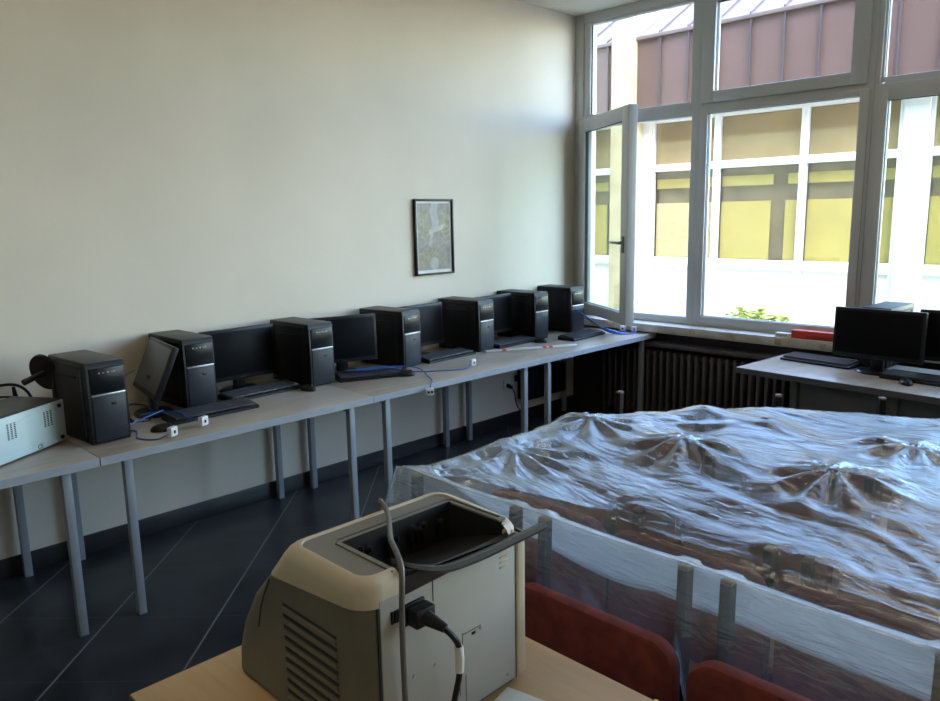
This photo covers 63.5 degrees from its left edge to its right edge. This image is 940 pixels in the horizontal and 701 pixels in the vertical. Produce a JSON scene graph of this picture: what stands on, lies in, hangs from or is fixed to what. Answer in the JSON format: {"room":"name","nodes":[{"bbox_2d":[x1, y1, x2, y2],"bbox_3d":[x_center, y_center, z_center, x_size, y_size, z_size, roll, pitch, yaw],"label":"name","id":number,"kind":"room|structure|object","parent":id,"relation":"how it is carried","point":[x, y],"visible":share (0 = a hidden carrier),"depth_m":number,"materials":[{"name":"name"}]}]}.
{"room":"computer lab","nodes":[
{"label":"computer lab","id":0,"kind":"room"},
{"bbox_2d":[0,0,596,559],"bbox_3d":[-2.257,-0.545,3.607,9.250,3.280,0.250,-11,14,-44],"label":"wall","id":1,"kind":"structure","parent":0,"point":[195,166],"depth_m":4.41,"materials":[{"name":"paint"}]},
{"bbox_2d":[0,394,573,580],"bbox_3d":[-2.152,1.038,3.778,8.700,0.100,0.014,-11,14,-44],"label":"baseboard","id":2,"kind":"structure","parent":1,"relation":"attached to","point":[12,566],"depth_m":4.53,"materials":[{"name":"tile"}]},
{"bbox_2d":[412,199,454,275],"bbox_3d":[-0.254,-0.804,5.388,0.365,0.530,0.025,-11,14,-44],"label":"framed picture","id":3,"kind":"object","parent":1,"relation":"attached to","point":[433,221],"visible":1,"depth_m":5.38,"materials":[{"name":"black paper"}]},
{"bbox_2d":[503,379,510,389],"bbox_3d":[0.299,0.272,6.130,0.080,0.080,0.009,-11,14,-44],"label":"wall outlet","id":4,"kind":"object","parent":1,"relation":"attached to","point":[505,382],"visible":0.81,"depth_m":6.12,"materials":[{"name":"white plastic"}]},
{"bbox_2d":[506,383,531,416],"bbox_3d":[0.409,0.411,6.208,0.260,0.321,0.073,-11,14,-44],"label":"plug","id":5,"kind":"object","parent":1,"relation":"attached to","point":[508,385],"visible":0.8,"depth_m":6.11,"materials":[{"name":"black plastic"}]},
{"bbox_2d":[515,361,565,399],"bbox_3d":[0.593,0.250,6.349,0.535,0.245,0.113,-11,14,-44],"label":"electrical box","id":6,"kind":"object","parent":1,"relation":"attached to","point":[558,368],"visible":0.75,"depth_m":6.27,"materials":[{"name":"black metal"}]},
{"bbox_2d":[0,405,900,700],"bbox_3d":[0.474,1.572,1.234,9.250,0.150,7.900,-11,14,-44],"label":"floor","id":7,"kind":"structure","parent":0,"point":[203,578],"depth_m":3.57,"materials":[{"name":"tile"}]},
{"bbox_2d":[0,439,99,636],"bbox_3d":[-2.297,0.855,2.973,1.398,0.750,0.855,-11,14,-44],"label":"computer desk","id":8,"kind":"object","parent":7,"relation":"on","point":[63,458],"visible":0.75,"depth_m":3.09,"materials":[{"name":"grey laminate"}]},
{"bbox_2d":[0,383,32,397],"bbox_3d":[-2.165,0.275,3.432,0.094,0.223,0.374,7,13,37],"label":"lead","id":9,"kind":"object","parent":8,"relation":"on","point":[14,392],"visible":0.52,"depth_m":3.51,"materials":[{"name":"black plastic"}]},
{"bbox_2d":[0,396,66,464],"bbox_3d":[-1.982,0.372,2.936,0.262,0.191,0.866,1,10,12],"label":"electronic device","id":10,"kind":"object","parent":8,"relation":"on","point":[28,425],"visible":1,"depth_m":3.15,"materials":[{"name":"grey metal"}]},
{"bbox_2d":[21,354,54,388],"bbox_3d":[-1.947,0.102,3.418,0.154,0.168,0.157,-11,14,-44],"label":"monitor stand","id":11,"kind":"object","parent":10,"relation":"on","point":[41,367],"visible":0.89,"depth_m":3.42,"materials":[{"name":"black plastic"}]},
{"bbox_2d":[67,378,373,614],"bbox_3d":[-1.305,0.663,3.943,1.398,0.750,0.855,-11,14,-44],"label":"computer desk","id":12,"kind":"object","parent":7,"relation":"on","point":[274,410],"visible":0.57,"depth_m":3.66,"materials":[{"name":"grey laminate"}]},
{"bbox_2d":[48,350,130,444],"bbox_3d":[-1.705,0.203,3.404,0.386,0.360,0.177,7,13,40],"label":"tower","id":13,"kind":"object","parent":12,"relation":"on","point":[91,385],"visible":0.9,"depth_m":3.30,"materials":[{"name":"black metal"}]},
{"bbox_2d":[128,403,152,422],"bbox_3d":[-1.603,0.302,3.665,0.131,0.079,0.110,-11,14,-44],"label":"lead","id":14,"kind":"object","parent":12,"relation":"on","point":[148,407],"visible":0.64,"depth_m":3.68,"materials":[{"name":"black plastic"}]},
{"bbox_2d":[130,410,177,440],"bbox_3d":[-1.475,0.344,3.474,0.202,0.052,0.408,-7,12,-30],"label":"cable","id":15,"kind":"object","parent":12,"relation":"on","point":[172,431],"visible":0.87,"depth_m":3.35,"materials":[{"name":"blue plastic"}]},
{"bbox_2d":[167,426,177,436],"bbox_3d":[-1.315,0.357,3.358,0.024,0.042,0.044,2,11,15],"label":"wall socket","id":16,"kind":"object","parent":15,"relation":"attached to","point":[172,431],"depth_m":3.34,"materials":[{"name":"white plastic"}]},
{"bbox_2d":[133,337,178,418],"bbox_3d":[-1.581,0.138,3.766,0.190,0.355,0.440,-8,12,-35],"label":"monitor","id":17,"kind":"object","parent":12,"relation":"on","point":[152,376],"visible":0.95,"depth_m":3.73,"materials":[{"name":"black plastic"}]},
{"bbox_2d":[150,422,174,432],"bbox_3d":[-1.405,0.348,3.477,0.110,0.037,0.062,-6,11,-24],"label":"computer mouse","id":18,"kind":"object","parent":12,"relation":"on","point":[162,427],"visible":0.82,"depth_m":3.45,"materials":[{"name":"black plastic"}]},
{"bbox_2d":[140,411,208,425],"bbox_3d":[-1.398,0.313,3.615,0.396,0.042,0.076,4,11,25],"label":"cable","id":19,"kind":"object","parent":12,"relation":"on","point":[203,420],"visible":1,"depth_m":3.54,"materials":[{"name":"blue plastic"}]},
{"bbox_2d":[198,415,208,425],"bbox_3d":[-1.237,0.326,3.525,0.024,0.042,0.044,3,11,20],"label":"wall socket","id":20,"kind":"object","parent":19,"relation":"attached to","point":[203,420],"depth_m":3.51,"materials":[{"name":"white plastic"}]},
{"bbox_2d":[148,330,217,407],"bbox_3d":[-1.508,0.094,3.992,0.386,0.360,0.177,8,14,42],"label":"tower","id":21,"kind":"object","parent":12,"relation":"on","point":[191,382],"visible":0.73,"depth_m":3.87,"materials":[{"name":"black plastic"}]},
{"bbox_2d":[161,397,258,424],"bbox_3d":[-1.280,0.294,3.765,0.440,0.035,0.150,-11,14,-44],"label":"keyboard","id":22,"kind":"object","parent":12,"relation":"on","point":[215,409],"visible":1,"depth_m":3.73,"materials":[{"name":"black plastic"}]},
{"bbox_2d":[198,323,276,391],"bbox_3d":[-1.302,0.045,4.258,0.440,0.354,0.190,-11,14,-44],"label":"monitor","id":23,"kind":"object","parent":12,"relation":"on","point":[240,353],"visible":0.73,"depth_m":4.24,"materials":[{"name":"black plastic"}]},
{"bbox_2d":[218,379,301,399],"bbox_3d":[-1.148,0.218,4.177,0.150,0.035,0.440,8,14,41],"label":"keyboard","id":24,"kind":"object","parent":12,"relation":"on","point":[256,391],"visible":1,"depth_m":4.15,"materials":[{"name":"black plastic"}]},
{"bbox_2d":[270,317,334,386],"bbox_3d":[-0.979,0.004,4.442,0.386,0.360,0.177,8,14,41],"label":"tower","id":25,"kind":"object","parent":12,"relation":"on","point":[304,349],"visible":0.9,"depth_m":4.34,"materials":[{"name":"black plastic"}]},
{"bbox_2d":[300,384,315,391],"bbox_3d":[-0.904,0.203,4.235,0.110,0.037,0.062,6,12,35],"label":"computer mouse","id":26,"kind":"object","parent":12,"relation":"on","point":[306,387],"visible":1,"depth_m":4.21,"materials":[{"name":"black plastic"}]},
{"bbox_2d":[128,637,651,700],"bbox_3d":[0.131,1.109,1.301,0.719,0.750,1.603,-11,14,-44],"label":"table","id":27,"kind":"object","parent":7,"relation":"on","point":[548,675],"visible":0.25,"depth_m":1.57,"materials":[{"name":"brown wood"}]},
{"bbox_2d":[241,492,547,700],"bbox_3d":[-0.179,0.502,1.577,0.437,0.359,0.517,-11,14,-44],"label":"printer","id":28,"kind":"object","parent":27,"relation":"on","point":[323,625],"visible":0.93,"depth_m":1.42,"materials":[{"name":"beige plastic"}]},
{"bbox_2d":[377,498,407,700],"bbox_3d":[-0.140,0.514,1.457,0.134,0.378,0.508,-7,12,-29],"label":"cable","id":29,"kind":"object","parent":28,"relation":"on","point":[381,504],"visible":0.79,"depth_m":1.28,"materials":[{"name":"grey plastic"}]},
{"bbox_2d":[342,502,521,576],"bbox_3d":[-0.066,0.387,1.475,0.307,0.078,0.185,-11,14,-44],"label":"tray","id":30,"kind":"object","parent":28,"relation":"on","point":[429,539],"depth_m":1.52,"materials":[{"name":"black plastic"}]},
{"bbox_2d":[407,600,463,700],"bbox_3d":[0.013,0.585,1.311,0.242,0.285,0.049,2,11,17],"label":"power cable","id":31,"kind":"object","parent":28,"relation":"attached to","point":[421,614],"visible":1,"depth_m":1.30,"materials":[{"name":"black plastic"}]},
{"bbox_2d":[494,687,544,700],"bbox_3d":[0.107,0.697,1.463,0.140,0.004,0.100,6,12,33],"label":"paper slip","id":32,"kind":"object","parent":27,"relation":"on","point":[509,694],"visible":1,"depth_m":1.51,"materials":[{"name":"white paper"}]},
{"bbox_2d":[307,347,541,507],"bbox_3d":[-0.314,0.471,4.912,1.398,0.750,0.855,-11,14,-44],"label":"computer desk","id":33,"kind":"object","parent":7,"relation":"on","point":[382,390],"visible":0.57,"depth_m":4.72,"materials":[{"name":"grey laminate"}]},
{"bbox_2d":[308,313,377,373],"bbox_3d":[-0.792,-0.039,4.674,0.440,0.354,0.190,-6,11,-27],"label":"monitor","id":34,"kind":"object","parent":33,"relation":"on","point":[354,336],"visible":0.63,"depth_m":4.67,"materials":[{"name":"black plastic"}]},
{"bbox_2d":[335,367,407,382],"bbox_3d":[-0.581,0.133,4.556,0.440,0.048,0.150,-5,11,-22],"label":"keyboard","id":35,"kind":"object","parent":33,"relation":"on","point":[341,377],"depth_m":4.51,"materials":[{"name":"black plastic"}]},
{"bbox_2d":[359,306,420,367],"bbox_3d":[-0.515,-0.092,4.927,0.386,0.360,0.177,7,13,37],"label":"tower","id":36,"kind":"object","parent":33,"relation":"on","point":[398,332],"visible":0.91,"depth_m":4.82,"materials":[{"name":"black plastic"}]},
{"bbox_2d":[356,366,433,395],"bbox_3d":[-0.387,0.163,4.519,0.549,0.111,0.253,5,12,32],"label":"cable","id":37,"kind":"object","parent":33,"relation":"on","point":[429,391],"visible":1,"depth_m":4.50,"materials":[{"name":"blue plastic"}]},
{"bbox_2d":[426,387,433,395],"bbox_3d":[-0.227,0.233,4.307,0.044,0.042,0.024,-4,10,-14],"label":"wall socket","id":38,"kind":"object","parent":37,"relation":"attached to","point":[429,391],"depth_m":4.30,"materials":[{"name":"white plastic"}]},
{"bbox_2d":[398,369,414,376],"bbox_3d":[-0.383,0.134,4.570,0.110,0.037,0.062,-4,10,-14],"label":"computer mouse","id":39,"kind":"object","parent":33,"relation":"on","point":[405,373],"visible":1,"depth_m":4.55,"materials":[{"name":"black plastic"}]},
{"bbox_2d":[354,358,475,371],"bbox_3d":[-0.317,0.114,4.641,0.788,0.052,0.082,-5,11,-22],"label":"cable","id":40,"kind":"object","parent":33,"relation":"on","point":[472,362],"visible":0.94,"depth_m":4.68,"materials":[{"name":"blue plastic"}]},
{"bbox_2d":[469,358,475,365],"bbox_3d":[0.016,0.074,4.799,0.024,0.042,0.044,6,12,35],"label":"wall socket","id":41,"kind":"object","parent":40,"relation":"attached to","point":[472,362],"depth_m":4.78,"materials":[{"name":"white plastic"}]},
{"bbox_2d":[399,302,443,354],"bbox_3d":[-0.367,-0.137,5.179,0.440,0.354,0.190,-11,14,-44],"label":"monitor","id":42,"kind":"object","parent":33,"relation":"on","point":[431,315],"visible":0.36,"depth_m":5.22,"materials":[{"name":"black plastic"}]},
{"bbox_2d":[421,347,475,363],"bbox_3d":[-0.163,0.030,5.126,0.150,0.035,0.440,8,14,42],"label":"keyboard","id":43,"kind":"object","parent":33,"relation":"on","point":[444,355],"visible":0.96,"depth_m":5.09,"materials":[{"name":"black plastic"}]},
{"bbox_2d":[438,296,493,351],"bbox_3d":[-0.028,-0.192,5.433,0.386,0.360,0.177,7,13,40],"label":"tower","id":44,"kind":"object","parent":33,"relation":"on","point":[468,322],"visible":0.95,"depth_m":5.34,"materials":[{"name":"black plastic"}]},
{"bbox_2d":[411,472,522,530],"bbox_3d":[-0.146,0.878,2.112,0.414,0.930,0.472,-11,14,-44],"label":"upholstered chair","id":45,"kind":"object","parent":7,"relation":"on","point":[417,480],"visible":0.16,"depth_m":2.29,"materials":[{"name":"red metal"}]},
{"bbox_2d":[491,469,616,612],"bbox_3d":[0.166,0.870,2.426,0.414,0.824,0.472,-11,14,-44],"label":"upholstered chair","id":46,"kind":"object","parent":7,"relation":"on","point":[568,578],"visible":0.25,"depth_m":2.37,"materials":[{"name":"red fabric"}]},
{"bbox_2d":[465,325,655,461],"bbox_3d":[0.648,0.277,5.851,1.484,0.765,0.855,-11,14,-44],"label":"computer desk","id":47,"kind":"object","parent":7,"relation":"on","point":[607,340],"depth_m":5.62,"materials":[{"name":"grey laminate"}]},
{"bbox_2d":[473,293,512,339],"bbox_3d":[0.139,-0.235,5.674,0.440,0.354,0.190,-11,14,-44],"label":"monitor","id":48,"kind":"object","parent":47,"relation":"on","point":[502,307],"visible":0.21,"depth_m":5.71,"materials":[{"name":"black plastic"}]},
{"bbox_2d":[494,335,535,348],"bbox_3d":[0.308,-0.068,5.621,0.150,0.035,0.440,8,14,41],"label":"keyboard","id":49,"kind":"object","parent":47,"relation":"on","point":[520,339],"visible":0.91,"depth_m":5.58,"materials":[{"name":"black plastic"}]},
{"bbox_2d":[497,289,547,338],"bbox_3d":[0.407,-0.281,5.887,0.386,0.360,0.177,8,14,42],"label":"tower","id":50,"kind":"object","parent":47,"relation":"on","point":[529,307],"visible":0.83,"depth_m":5.77,"materials":[{"name":"black plastic"}]},
{"bbox_2d":[533,338,546,342],"bbox_3d":[0.523,-0.078,5.658,0.110,0.037,0.062,4,11,25],"label":"computer mouse","id":51,"kind":"object","parent":47,"relation":"on","point":[537,340],"visible":1,"depth_m":5.63,"materials":[{"name":"black plastic"}]},
{"bbox_2d":[537,284,583,331],"bbox_3d":[0.735,-0.350,6.238,0.177,0.360,0.386,-11,14,-43],"label":"tower","id":52,"kind":"object","parent":47,"relation":"on","point":[563,300],"visible":0.88,"depth_m":6.12,"materials":[{"name":"black plastic"}]},
{"bbox_2d":[558,328,604,341],"bbox_3d":[0.867,-0.123,5.876,0.150,0.035,0.440,8,13,40],"label":"keyboard","id":53,"kind":"object","parent":47,"relation":"on","point":[586,333],"visible":1,"depth_m":5.81,"materials":[{"name":"black plastic"}]},
{"bbox_2d":[584,316,625,332],"bbox_3d":[1.067,-0.216,6.046,0.357,0.159,0.161,0,10,5],"label":"cable","id":54,"kind":"object","parent":47,"relation":"on","point":[622,328],"visible":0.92,"depth_m":6.09,"materials":[{"name":"blue plastic"}]},
{"bbox_2d":[576,309,636,334],"bbox_3d":[1.081,-0.224,6.003,0.482,0.188,0.135,0,10,7],"label":"cable","id":55,"kind":"object","parent":47,"relation":"on","point":[633,328],"visible":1,"depth_m":5.99,"materials":[{"name":"blue plastic"}]},
{"bbox_2d":[631,326,636,331],"bbox_3d":[1.305,-0.172,6.039,0.044,0.042,0.024,2,11,15],"label":"wall socket","id":56,"kind":"object","parent":55,"relation":"attached to","point":[633,328],"depth_m":6.03,"materials":[{"name":"white plastic"}]},
{"bbox_2d":[604,328,615,332],"bbox_3d":[1.097,-0.157,5.965,0.098,0.052,0.027,1,10,11],"label":"knot","id":57,"kind":"object","parent":47,"relation":"on","point":[605,329],"visible":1,"depth_m":5.96,"materials":[{"name":"blue plastic"}]},
{"bbox_2d":[525,514,693,700],"bbox_3d":[0.207,0.934,1.762,0.414,0.930,0.472,-11,14,-44],"label":"upholstered chair","id":58,"kind":"object","parent":7,"relation":"on","point":[635,657],"visible":0.56,"depth_m":1.73,"materials":[{"name":"red fabric"}]},
{"bbox_2d":[566,416,688,545],"bbox_3d":[0.473,0.758,2.718,0.414,0.930,0.472,-11,14,-44],"label":"upholstered chair","id":59,"kind":"object","parent":7,"relation":"on","point":[661,523],"visible":0.24,"depth_m":2.67,"materials":[{"name":"red fabric"}]},
{"bbox_2d":[602,344,704,431],"bbox_3d":[1.448,0.289,6.099,0.120,0.625,0.900,-11,14,-44],"label":"radiator","id":60,"kind":"object","parent":7,"relation":"on","point":[672,379],"visible":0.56,"depth_m":6.02,"materials":[{"name":"brown metal"}]},
{"bbox_2d":[599,390,708,491],"bbox_3d":[0.665,0.683,3.114,0.414,0.930,0.472,-11,14,-44],"label":"upholstered chair","id":61,"kind":"object","parent":7,"relation":"on","point":[696,461],"visible":0.23,"depth_m":3.08,"materials":[{"name":"red fabric"}]},
{"bbox_2d":[609,506,776,680],"bbox_3d":[0.519,0.926,2.076,0.414,0.824,0.472,-11,14,-44],"label":"upholstered chair","id":62,"kind":"object","parent":7,"relation":"on","point":[654,612],"visible":0.43,"depth_m":2.07,"materials":[{"name":"red fabric"}]},
{"bbox_2d":[701,354,800,433],"bbox_3d":[2.193,0.407,5.362,0.120,0.625,1.200,-11,14,-44],"label":"radiator","id":63,"kind":"object","parent":7,"relation":"on","point":[722,387],"visible":0.24,"depth_m":5.54,"materials":[{"name":"brown metal"}]},
{"bbox_2d":[683,440,840,682],"bbox_3d":[0.826,0.814,2.368,0.414,0.930,0.472,-11,14,-44],"label":"upholstered chair","id":64,"kind":"object","parent":7,"relation":"on","point":[745,553],"visible":0.4,"depth_m":2.38,"materials":[{"name":"red fabric"}]},
{"bbox_2d":[686,576,939,700],"bbox_3d":[0.560,0.990,1.413,0.414,0.930,0.472,-11,14,-44],"label":"upholstered chair","id":65,"kind":"object","parent":7,"relation":"on","point":[712,680],"visible":0.94,"depth_m":1.55,"materials":[{"name":"red fabric"}]},
{"bbox_2d":[742,416,886,596],"bbox_3d":[1.124,0.756,2.659,0.414,0.930,0.472,-11,14,-44],"label":"upholstered chair","id":66,"kind":"object","parent":7,"relation":"on","point":[766,494],"visible":0.25,"depth_m":2.66,"materials":[{"name":"red fabric"}]},
{"bbox_2d":[773,394,894,537],"bbox_3d":[1.461,0.680,3.050,0.472,0.930,0.414,1,10,12],"label":"upholstered chair","id":67,"kind":"object","parent":7,"relation":"on","point":[886,498],"visible":0.2,"depth_m":3.08,"materials":[{"name":"red fabric"}]},
{"bbox_2d":[382,405,939,700],"bbox_3d":[1.185,0.598,2.466,2.258,0.587,2.218,-11,14,-44],"label":"plastic sheet","id":68,"kind":"object","parent":67,"relation":"on","point":[861,647],"visible":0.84,"depth_m":2.28,"materials":[{"name":"clear plastic"}]},
{"bbox_2d":[736,353,939,489],"bbox_3d":[2.427,0.522,4.343,0.723,0.750,1.600,-10,13,-39],"label":"computer desk","id":69,"kind":"object","parent":7,"relation":"on","point":[823,388],"visible":0.38,"depth_m":4.26,"materials":[{"name":"grey laminate"}]},
{"bbox_2d":[780,352,860,369],"bbox_3d":[2.173,0.059,4.721,0.150,0.035,0.440,-9,13,-36],"label":"keyboard","id":70,"kind":"object","parent":69,"relation":"on","point":[828,361],"visible":1,"depth_m":4.68,"materials":[{"name":"black plastic"}]},
{"bbox_2d":[832,306,928,375],"bbox_3d":[2.361,-0.054,4.383,0.190,0.373,0.488,-10,14,-42],"label":"monitor","id":71,"kind":"object","parent":69,"relation":"on","point":[880,336],"visible":0.94,"depth_m":4.34,"materials":[{"name":"black plastic"}]},
{"bbox_2d":[858,301,913,368],"bbox_3d":[2.545,-0.099,4.650,0.386,0.360,0.177,-10,13,-41],"label":"tower","id":72,"kind":"object","parent":69,"relation":"on","point":[900,306],"visible":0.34,"depth_m":4.58,"materials":[{"name":"black plastic"}]},
{"bbox_2d":[899,378,912,385],"bbox_3d":[2.362,0.164,4.114,0.062,0.037,0.110,2,11,15],"label":"computer mouse","id":73,"kind":"object","parent":69,"relation":"on","point":[903,381],"visible":1,"depth_m":4.08,"materials":[{"name":"black plastic"}]},
{"bbox_2d":[879,369,939,386],"bbox_3d":[2.497,0.155,4.149,0.150,0.035,0.440,-9,13,-38],"label":"keyboard","id":74,"kind":"object","parent":69,"relation":"on","point":[893,374],"visible":1,"depth_m":4.18,"materials":[{"name":"black plastic"}]},
{"bbox_2d":[920,309,939,361],"bbox_3d":[2.758,-0.029,4.199,0.488,0.373,0.190,8,14,42],"label":"monitor","id":75,"kind":"object","parent":69,"relation":"on","point":[932,348],"visible":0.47,"depth_m":4.28,"materials":[{"name":"black plastic"}]},
{"bbox_2d":[772,556,939,700],"bbox_3d":[0.872,0.982,1.727,0.414,0.824,0.472,-11,14,-44],"label":"upholstered chair","id":76,"kind":"object","parent":7,"relation":"on","point":[804,674],"visible":0.6,"depth_m":1.81,"materials":[{"name":"red fabric"}]},
{"bbox_2d":[838,474,939,629],"bbox_3d":[1.179,0.870,2.019,0.414,0.930,0.472,-11,14,-44],"label":"upholstered chair","id":77,"kind":"object","parent":7,"relation":"on","point":[909,604],"visible":0.41,"depth_m":2.12,"materials":[{"name":"red fabric"}]},
{"bbox_2d":[886,442,939,551],"bbox_3d":[1.477,0.812,2.309,0.414,0.930,0.472,-11,14,-44],"label":"upholstered chair","id":78,"kind":"object","parent":7,"relation":"on","point":[904,530],"visible":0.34,"depth_m":2.45,"materials":[{"name":"red fabric"}]},
{"bbox_2d":[517,0,641,15],"bbox_3d":[0.411,-1.828,0.625,9.250,0.200,7.900,-11,14,-44],"label":"ceiling","id":79,"kind":"structure","parent":0,"point":[571,7],"depth_m":5.88,"materials":[{"name":"paint"}]},
{"bbox_2d":[573,325,939,431],"bbox_3d":[3.557,0.506,4.173,0.420,0.800,7.400,-11,14,-44],"label":"wall","id":80,"kind":"structure","parent":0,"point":[587,368],"depth_m":5.90,"materials":[{"name":"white paint"}]},
{"bbox_2d":[608,322,826,349],"bbox_3d":[2.045,-0.071,5.329,0.003,0.040,2.580,-11,14,-44],"label":"brackets","id":81,"kind":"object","parent":80,"relation":"attached to","point":[610,324],"depth_m":5.48,"materials":[{"name":"grey metal"}]},
{"bbox_2d":[574,0,939,363],"bbox_3d":[3.329,-1.051,3.694,0.679,2.518,7.400,-11,14,-44],"label":"window","id":82,"kind":"structure","parent":80,"relation":"attached to","point":[707,100],"depth_m":5.55,"materials":[{"name":"white plastic"}]},
{"bbox_2d":[775,332,790,337],"bbox_3d":[2.165,-0.109,5.251,0.041,0.028,0.100,-11,14,-44],"label":"label strip","id":83,"kind":"object","parent":82,"relation":"on","point":[778,334],"visible":1,"depth_m":5.24,"materials":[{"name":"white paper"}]},
{"bbox_2d":[791,329,833,341],"bbox_3d":[2.383,-0.093,5.059,0.072,0.055,0.460,-11,14,-44],"label":"box","id":84,"kind":"object","parent":82,"relation":"on","point":[796,333],"visible":0.58,"depth_m":5.10,"materials":[{"name":"plastic"}]},
{"bbox_2d":[859,0,939,307],"bbox_3d":[3.350,-1.138,3.994,0.160,2.454,2.330,-11,14,-44],"label":"window","id":85,"kind":"structure","parent":80,"relation":"attached to","point":[922,84],"depth_m":4.73,"materials":[{"name":"white plastic"}]},
{"label":"outside","id":86,"kind":"structure","parent":0,"visible":0},
{"bbox_3d":[9.074,-0.445,13.447,20.400,0.200,30.000,-11,14,-44],"label":"ground","id":87,"kind":"structure","parent":86,"visible":0},
{"bbox_2d":[722,304,789,321],"bbox_3d":[3.487,-0.146,9.406,0.691,0.847,0.949,-11,14,-44],"label":"shrub","id":88,"kind":"object","parent":87,"relation":"on","point":[749,314],"visible":0.23,"depth_m":9.34,"materials":[{"name":"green plant"}]},
{"bbox_2d":[594,0,939,325],"bbox_3d":[3.711,-3.644,13.713,2.350,6.200,11.340,-11,14,-44],"label":"building","id":89,"kind":"structure","parent":87,"relation":"on","point":[781,186],"depth_m":11.91,"materials":[{"name":"metal"}]},
{"bbox_2d":[595,205,607,254],"bbox_3d":[2.471,-2.284,14.503,0.015,0.970,1.240,-11,14,-44],"label":"curtain","id":90,"kind":"object","parent":89,"relation":"hanging from","point":[601,211],"depth_m":14.46,"materials":[{"name":"yellow fabric"}]},
{"bbox_2d":[595,175,609,254],"bbox_3d":[2.510,-2.573,14.496,0.020,1.540,1.240,-11,14,-44],"label":"blind","id":91,"kind":"object","parent":89,"relation":"hanging from","point":[602,197],"depth_m":14.40,"materials":[{"name":"yellow fabric"}]},
{"bbox_2d":[596,129,610,168],"bbox_3d":[2.413,-3.765,14.207,0.010,0.730,1.240,-11,14,-44],"label":"blind","id":92,"kind":"object","parent":89,"relation":"hanging from","point":[603,137],"depth_m":14.13,"materials":[{"name":"beige fabric"}]},
{"bbox_2d":[656,202,711,257],"bbox_3d":[3.741,-2.082,13.244,0.015,0.970,1.120,-11,14,-44],"label":"curtain","id":93,"kind":"object","parent":89,"relation":"hanging from","point":[672,222],"depth_m":13.38,"materials":[{"name":"yellow fabric"}]},
{"bbox_2d":[659,169,712,202],"bbox_3d":[3.780,-2.372,13.237,0.020,1.540,1.120,-11,14,-44],"label":"blind","id":94,"kind":"object","parent":89,"relation":"hanging from","point":[675,195],"depth_m":13.30,"materials":[{"name":"fabric"}]},
{"bbox_2d":[657,118,714,164],"bbox_3d":[3.684,-3.563,12.948,0.010,0.730,1.120,-11,14,-44],"label":"blind","id":95,"kind":"object","parent":89,"relation":"hanging from","point":[673,138],"depth_m":13.08,"materials":[{"name":"beige fabric"}]},
{"bbox_2d":[719,200,796,260],"bbox_3d":[4.675,-1.934,12.319,0.015,0.970,1.305,-11,14,-44],"label":"curtain","id":96,"kind":"object","parent":89,"relation":"hanging from","point":[750,229],"depth_m":12.31,"materials":[{"name":"yellow fabric"}]},
{"bbox_2d":[723,164,798,259],"bbox_3d":[4.714,-2.223,12.312,0.020,1.540,1.305,-11,14,-44],"label":"blind","id":97,"kind":"object","parent":89,"relation":"hanging from","point":[780,191],"depth_m":12.17,"materials":[{"name":"yellow fabric"}]},
{"bbox_2d":[722,108,801,160],"bbox_3d":[4.617,-3.414,12.023,0.010,0.730,1.305,-11,14,-44],"label":"blind","id":98,"kind":"object","parent":89,"relation":"hanging from","point":[772,133],"depth_m":12.01,"materials":[{"name":"beige fabric"}]},
{"bbox_2d":[804,197,893,263],"bbox_3d":[5.652,-1.779,11.350,0.015,0.970,1.245,-11,14,-44],"label":"curtain","id":99,"kind":"object","parent":89,"relation":"hanging from","point":[828,223],"depth_m":11.49,"materials":[{"name":"yellow fabric"}]},
{"bbox_2d":[809,158,896,198],"bbox_3d":[5.691,-2.068,11.343,0.020,1.540,1.245,-11,14,-44],"label":"blind","id":100,"kind":"object","parent":89,"relation":"hanging from","point":[844,189],"depth_m":11.41,"materials":[{"name":"fabric"}]},
{"bbox_2d":[809,100,900,154],"bbox_3d":[5.595,-3.259,11.054,0.010,0.730,1.245,-11,14,-44],"label":"blind","id":101,"kind":"object","parent":89,"relation":"hanging from","point":[833,128],"depth_m":11.20,"materials":[{"name":"beige fabric"}]},
{"bbox_2d":[925,196,939,264],"bbox_3d":[6.850,-1.588,10.163,0.015,0.970,1.290,-11,14,-44],"label":"curtain","id":102,"kind":"object","parent":89,"relation":"hanging from","point":[932,257],"depth_m":10.56,"materials":[{"name":"yellow fabric"}]},
{"bbox_2d":[932,156,939,195],"bbox_3d":[6.889,-1.877,10.156,0.020,1.540,1.290,-11,14,-44],"label":"blind","id":103,"kind":"object","parent":89,"relation":"hanging from","point":[936,181],"depth_m":10.50,"materials":[{"name":"fabric"}]},
{"bbox_2d":[934,96,939,145],"bbox_3d":[6.793,-3.069,9.867,0.010,0.730,1.290,-11,14,-44],"label":"blind","id":104,"kind":"object","parent":89,"relation":"hanging from","point":[937,122],"depth_m":10.31,"materials":[{"name":"beige fabric"}]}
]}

